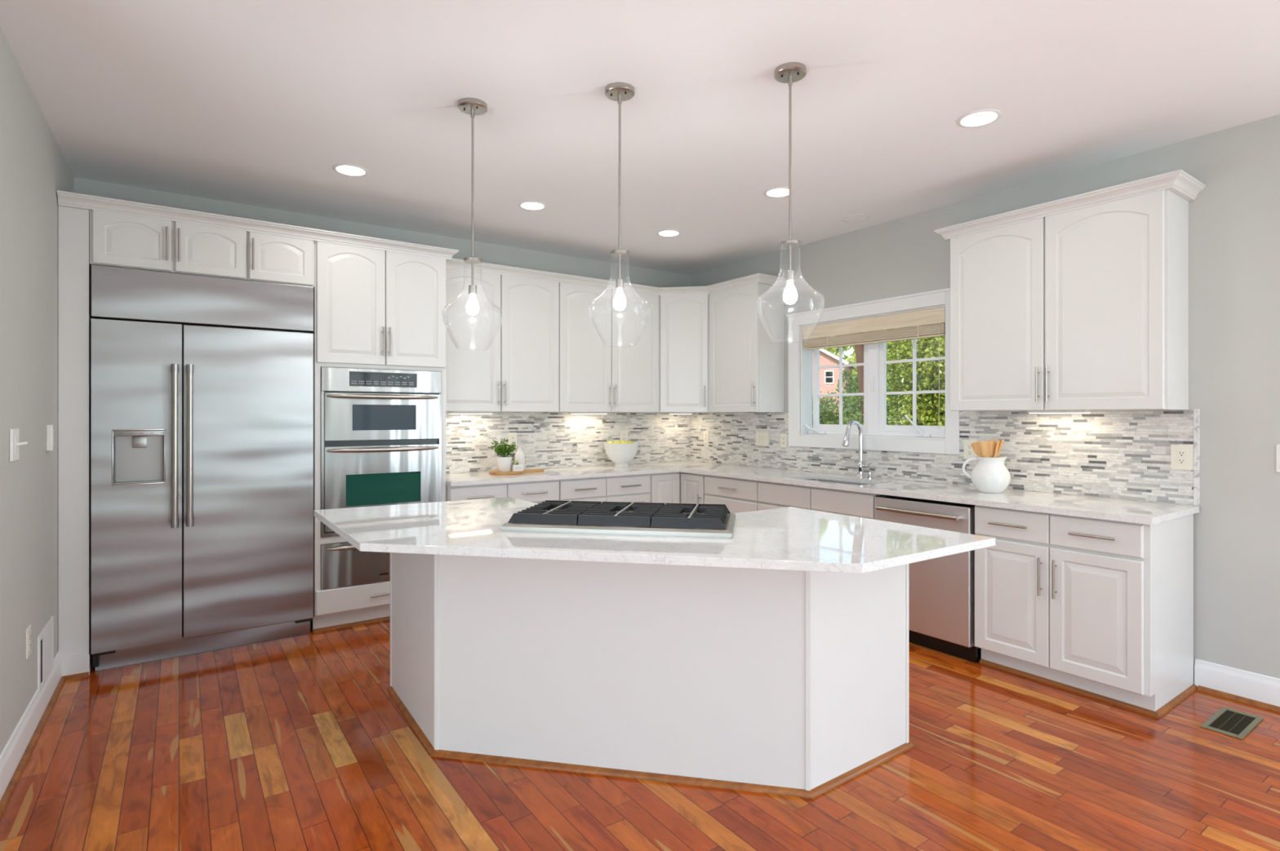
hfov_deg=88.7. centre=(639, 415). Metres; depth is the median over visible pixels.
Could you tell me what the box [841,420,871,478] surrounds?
faucet
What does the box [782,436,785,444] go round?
receptacle
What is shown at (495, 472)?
cutting board
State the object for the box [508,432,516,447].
wall outlet
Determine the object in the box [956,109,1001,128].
recessed light
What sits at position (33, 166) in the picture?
wall
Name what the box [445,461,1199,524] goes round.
countertop
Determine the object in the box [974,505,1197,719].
base cabinet
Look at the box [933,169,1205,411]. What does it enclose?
upper cabinet
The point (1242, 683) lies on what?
baseboard
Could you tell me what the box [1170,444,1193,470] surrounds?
wall outlet
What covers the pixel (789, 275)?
socket
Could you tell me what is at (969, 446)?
receptacle
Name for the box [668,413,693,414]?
light
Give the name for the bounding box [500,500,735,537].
cooktop
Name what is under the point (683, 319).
upper cabinet
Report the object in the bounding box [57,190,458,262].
crown molding
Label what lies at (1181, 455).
receptacle
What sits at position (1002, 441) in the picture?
wooden utensil
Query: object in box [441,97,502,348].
pendant light
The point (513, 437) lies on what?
receptacle
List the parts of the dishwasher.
handle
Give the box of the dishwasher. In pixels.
[875,494,981,662]
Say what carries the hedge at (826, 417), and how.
on the ground
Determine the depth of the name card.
5.11 m
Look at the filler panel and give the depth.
3.42 m
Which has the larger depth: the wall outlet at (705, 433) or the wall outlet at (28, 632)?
the wall outlet at (705, 433)
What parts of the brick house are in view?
pane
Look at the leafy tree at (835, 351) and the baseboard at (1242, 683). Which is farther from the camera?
the leafy tree at (835, 351)
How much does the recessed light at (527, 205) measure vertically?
0.006 m
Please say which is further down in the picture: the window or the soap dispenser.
the soap dispenser
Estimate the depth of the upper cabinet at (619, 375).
5.59 m
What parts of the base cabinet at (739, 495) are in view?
handle, drawer, drawer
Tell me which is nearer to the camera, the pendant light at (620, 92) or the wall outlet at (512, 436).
the pendant light at (620, 92)
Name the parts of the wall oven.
door, door, handle, handle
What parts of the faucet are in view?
spout, lever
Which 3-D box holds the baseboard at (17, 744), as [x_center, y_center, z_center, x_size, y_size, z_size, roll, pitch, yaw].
[-2.414,1.296,2.529,0.016,0.145,2.115,0,0,-35]
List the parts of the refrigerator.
door, control panel, plate, handle mount, handle mount, handle, handle mount, handle mount, handle, kick plate, door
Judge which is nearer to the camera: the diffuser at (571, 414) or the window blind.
the window blind
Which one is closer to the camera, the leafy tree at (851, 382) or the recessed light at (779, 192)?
the recessed light at (779, 192)
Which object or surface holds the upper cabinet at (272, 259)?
attached to the wall at (488, 253)
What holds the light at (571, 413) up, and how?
attached to the upper cabinet at (619, 375)
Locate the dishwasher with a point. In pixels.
(941, 590)
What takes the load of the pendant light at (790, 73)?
hanging from the ceiling
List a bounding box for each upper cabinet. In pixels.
[89,209,247,279]
[246,231,314,287]
[445,267,559,412]
[559,282,658,413]
[654,293,728,413]
[709,283,784,413]
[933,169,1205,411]
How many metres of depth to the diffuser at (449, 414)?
5.07 m
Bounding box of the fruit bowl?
[603,442,639,467]
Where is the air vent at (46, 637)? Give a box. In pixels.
[37,616,53,693]
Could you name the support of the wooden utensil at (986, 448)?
in the pitcher
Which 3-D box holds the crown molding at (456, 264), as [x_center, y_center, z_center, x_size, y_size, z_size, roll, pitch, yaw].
[-0.186,-1.117,5.425,2.838,0.062,0.829,0,0,-13]
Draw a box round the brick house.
[812,348,855,416]
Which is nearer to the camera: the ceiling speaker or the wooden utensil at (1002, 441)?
the wooden utensil at (1002, 441)
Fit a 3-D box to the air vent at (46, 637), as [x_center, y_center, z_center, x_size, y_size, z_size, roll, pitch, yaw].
[-2.795,1.123,3.077,0.008,0.270,0.370,0,0,-34]
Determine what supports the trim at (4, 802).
attached to the wall at (33, 166)
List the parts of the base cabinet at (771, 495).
door, drawer, drawer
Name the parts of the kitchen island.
corner trim, corner trim, shoe molding, corner trim, corner trim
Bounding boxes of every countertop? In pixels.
[314,497,995,573]
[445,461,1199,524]
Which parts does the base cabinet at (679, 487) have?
door, door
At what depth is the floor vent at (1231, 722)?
2.90 m
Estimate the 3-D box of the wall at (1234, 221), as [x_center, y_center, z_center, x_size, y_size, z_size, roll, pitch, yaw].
[3.032,-0.017,3.089,0.150,2.770,8.558,0,0,-35]
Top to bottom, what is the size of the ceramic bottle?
0.210 m
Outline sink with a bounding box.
[808,479,871,485]
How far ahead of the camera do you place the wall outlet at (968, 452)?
4.22 m
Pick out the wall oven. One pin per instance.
(381, 428)
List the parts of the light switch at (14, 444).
plate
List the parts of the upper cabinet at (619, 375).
door, handle, handle, door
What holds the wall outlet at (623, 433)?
attached to the backsplash at (547, 440)
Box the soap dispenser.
[866,471,871,479]
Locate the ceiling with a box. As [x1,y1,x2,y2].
[0,0,1279,275]
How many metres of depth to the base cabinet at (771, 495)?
4.47 m
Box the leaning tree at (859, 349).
[854,333,863,421]
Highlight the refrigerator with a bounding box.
[91,264,313,671]
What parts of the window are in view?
crank handle, sash, frame, sash, crank handle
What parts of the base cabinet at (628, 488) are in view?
drawer, handle, door, drawer, door, handle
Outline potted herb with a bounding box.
[489,438,518,471]
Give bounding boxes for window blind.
[802,306,945,426]
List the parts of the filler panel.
shoe molding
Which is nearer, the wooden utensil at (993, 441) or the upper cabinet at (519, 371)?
the wooden utensil at (993, 441)
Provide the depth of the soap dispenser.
4.72 m
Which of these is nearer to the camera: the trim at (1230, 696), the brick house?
the trim at (1230, 696)
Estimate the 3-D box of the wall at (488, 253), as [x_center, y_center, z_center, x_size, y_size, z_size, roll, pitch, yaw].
[-1.490,-0.017,5.223,5.080,2.770,0.140,0,0,-35]
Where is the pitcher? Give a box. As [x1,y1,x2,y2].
[961,456,1010,493]
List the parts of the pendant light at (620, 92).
lamp shade, rod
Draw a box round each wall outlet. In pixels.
[25,624,31,659]
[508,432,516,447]
[619,430,627,442]
[703,431,708,443]
[780,433,786,448]
[963,440,977,459]
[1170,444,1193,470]
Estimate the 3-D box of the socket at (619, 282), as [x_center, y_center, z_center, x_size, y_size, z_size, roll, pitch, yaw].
[-0.087,-0.567,2.812,0.038,0.045,0.038,0,0,-35]
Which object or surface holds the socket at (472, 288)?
attached to the pendant light at (471, 106)
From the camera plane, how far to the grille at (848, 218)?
4.63 m
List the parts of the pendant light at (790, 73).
rod, lamp shade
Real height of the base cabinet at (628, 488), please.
0.884 m
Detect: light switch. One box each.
[8,428,27,462]
[755,431,768,446]
[1275,444,1279,472]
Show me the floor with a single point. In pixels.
(301, 743)
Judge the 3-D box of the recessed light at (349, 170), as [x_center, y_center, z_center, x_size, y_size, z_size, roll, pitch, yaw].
[-1.650,-1.398,3.731,0.188,0.006,0.188,0,0,-35]
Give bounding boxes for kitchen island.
[386,552,915,799]
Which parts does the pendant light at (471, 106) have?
lamp shade, rod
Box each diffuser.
[448,413,492,414]
[571,413,606,414]
[1029,413,1088,413]
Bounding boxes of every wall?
[0,26,73,755]
[73,177,690,474]
[690,114,1279,684]
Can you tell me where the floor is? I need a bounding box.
[0,620,1279,850]
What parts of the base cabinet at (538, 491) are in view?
drawer, handle, drawer, handle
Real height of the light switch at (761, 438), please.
0.118 m
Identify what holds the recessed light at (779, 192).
in the ceiling
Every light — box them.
[332,164,368,177]
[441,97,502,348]
[448,412,493,414]
[518,200,546,210]
[570,412,607,414]
[588,82,650,345]
[656,229,680,236]
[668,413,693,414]
[756,62,824,342]
[764,186,794,197]
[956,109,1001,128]
[1027,410,1091,413]
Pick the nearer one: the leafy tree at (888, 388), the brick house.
the leafy tree at (888, 388)
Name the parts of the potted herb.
stem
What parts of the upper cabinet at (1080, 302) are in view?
door, handle, handle, crown molding, door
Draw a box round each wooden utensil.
[971,440,982,457]
[979,441,994,457]
[988,440,996,457]
[993,440,1000,457]
[996,440,1004,457]
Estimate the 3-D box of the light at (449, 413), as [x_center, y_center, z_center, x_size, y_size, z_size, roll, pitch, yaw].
[-1.319,-0.021,5.102,0.340,0.017,0.070,0,0,-35]
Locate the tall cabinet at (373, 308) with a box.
[311,241,445,633]
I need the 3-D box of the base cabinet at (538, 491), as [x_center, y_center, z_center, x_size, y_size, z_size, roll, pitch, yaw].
[-1.125,0.926,4.987,0.856,0.884,0.646,0,0,-35]
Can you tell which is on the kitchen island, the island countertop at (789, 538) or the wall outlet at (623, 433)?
the island countertop at (789, 538)
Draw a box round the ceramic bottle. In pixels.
[514,445,524,470]
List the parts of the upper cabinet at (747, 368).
door, handle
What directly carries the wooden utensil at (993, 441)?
in the pitcher
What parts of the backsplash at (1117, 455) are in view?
edge trim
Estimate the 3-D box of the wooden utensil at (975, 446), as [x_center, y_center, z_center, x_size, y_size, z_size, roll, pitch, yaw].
[2.047,0.294,3.905,0.127,0.288,0.010,0,0,28]
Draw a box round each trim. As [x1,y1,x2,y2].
[0,676,66,820]
[1197,685,1279,712]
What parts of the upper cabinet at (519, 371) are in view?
door, handle, handle, door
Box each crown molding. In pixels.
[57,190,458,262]
[445,257,787,296]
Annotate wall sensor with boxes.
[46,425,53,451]
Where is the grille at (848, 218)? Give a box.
[844,215,866,222]
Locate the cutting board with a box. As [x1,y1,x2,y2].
[488,469,543,475]
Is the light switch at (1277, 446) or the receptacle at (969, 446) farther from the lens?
the receptacle at (969, 446)
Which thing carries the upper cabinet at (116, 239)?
attached to the wall at (488, 253)
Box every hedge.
[812,387,863,428]
[843,408,908,425]
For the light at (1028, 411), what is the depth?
3.66 m
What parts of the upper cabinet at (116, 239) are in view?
door, handle, handle, door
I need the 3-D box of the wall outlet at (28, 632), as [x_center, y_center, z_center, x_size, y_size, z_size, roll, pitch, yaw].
[-2.570,0.950,2.752,0.009,0.125,0.075,0,0,-35]
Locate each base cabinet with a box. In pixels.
[445,480,559,503]
[559,474,650,502]
[649,471,705,504]
[704,475,759,513]
[757,480,881,519]
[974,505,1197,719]
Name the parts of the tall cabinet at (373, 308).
handle, door, shoe molding, drawer, warming drawer, handle, handle, handle, door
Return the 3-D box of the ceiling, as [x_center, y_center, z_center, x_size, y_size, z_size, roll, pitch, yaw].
[-0.001,-1.462,0.983,7.530,0.120,8.808,0,0,-35]
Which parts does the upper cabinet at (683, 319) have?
door, handle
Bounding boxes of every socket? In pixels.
[468,284,476,295]
[615,278,624,289]
[785,270,795,282]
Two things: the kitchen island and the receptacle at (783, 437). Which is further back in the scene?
the receptacle at (783, 437)
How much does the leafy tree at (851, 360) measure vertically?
14.616 m
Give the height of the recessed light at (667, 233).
0.006 m
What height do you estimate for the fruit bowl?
0.214 m
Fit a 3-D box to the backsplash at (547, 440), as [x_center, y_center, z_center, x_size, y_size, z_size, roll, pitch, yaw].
[-0.582,0.212,5.770,2.650,0.482,0.010,0,0,-35]
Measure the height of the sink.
0.204 m
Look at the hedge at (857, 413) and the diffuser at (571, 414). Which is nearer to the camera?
the diffuser at (571, 414)
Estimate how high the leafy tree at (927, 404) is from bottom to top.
3.907 m
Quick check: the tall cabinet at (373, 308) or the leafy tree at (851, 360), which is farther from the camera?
the leafy tree at (851, 360)
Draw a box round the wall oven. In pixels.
[320,367,441,537]
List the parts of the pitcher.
handle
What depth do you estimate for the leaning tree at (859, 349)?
14.92 m
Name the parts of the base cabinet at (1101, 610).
handle, drawer, door, handle, handle, shoe molding, handle, drawer, door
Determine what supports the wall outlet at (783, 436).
attached to the backsplash at (1117, 455)
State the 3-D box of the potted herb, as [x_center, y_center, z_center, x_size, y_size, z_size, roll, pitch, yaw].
[-1.069,0.304,5.122,0.213,0.259,0.169,0,0,-35]
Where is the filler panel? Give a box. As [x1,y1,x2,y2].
[58,206,93,680]
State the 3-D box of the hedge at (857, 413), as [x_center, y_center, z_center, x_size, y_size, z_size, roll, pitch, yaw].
[4.084,0.879,11.515,1.540,2.028,1.266,0,0,-4]
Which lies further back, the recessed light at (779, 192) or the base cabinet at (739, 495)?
the base cabinet at (739, 495)
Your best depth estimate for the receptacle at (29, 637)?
2.75 m
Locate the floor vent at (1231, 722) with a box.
[1200,706,1263,740]
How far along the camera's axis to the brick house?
61.39 m
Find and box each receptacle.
[28,632,31,650]
[511,435,515,444]
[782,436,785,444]
[967,444,972,455]
[1177,450,1186,464]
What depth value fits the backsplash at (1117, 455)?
3.89 m
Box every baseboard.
[0,651,61,800]
[1194,658,1279,706]
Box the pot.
[495,456,512,471]
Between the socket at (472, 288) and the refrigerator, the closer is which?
the socket at (472, 288)
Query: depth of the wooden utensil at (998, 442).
3.84 m
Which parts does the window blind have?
pull cord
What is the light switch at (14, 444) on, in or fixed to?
attached to the wall at (33, 166)
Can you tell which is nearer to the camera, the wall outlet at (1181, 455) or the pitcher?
the wall outlet at (1181, 455)
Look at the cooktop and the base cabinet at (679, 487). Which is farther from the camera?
the base cabinet at (679, 487)
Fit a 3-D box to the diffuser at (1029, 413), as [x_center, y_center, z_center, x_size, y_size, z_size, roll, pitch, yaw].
[2.363,-0.014,3.695,0.056,0.003,0.284,0,0,-35]
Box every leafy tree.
[822,336,850,363]
[835,328,906,420]
[836,368,893,423]
[886,322,945,426]
[886,324,941,425]
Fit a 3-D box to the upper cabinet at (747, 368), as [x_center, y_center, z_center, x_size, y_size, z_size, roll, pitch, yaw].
[0.901,-0.565,5.675,0.353,1.070,0.602,0,0,-35]
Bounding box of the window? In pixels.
[786,288,959,454]
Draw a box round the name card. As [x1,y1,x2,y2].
[512,464,522,471]
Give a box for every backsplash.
[445,412,690,474]
[690,408,1199,506]
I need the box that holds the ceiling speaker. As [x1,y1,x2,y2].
[841,213,869,222]

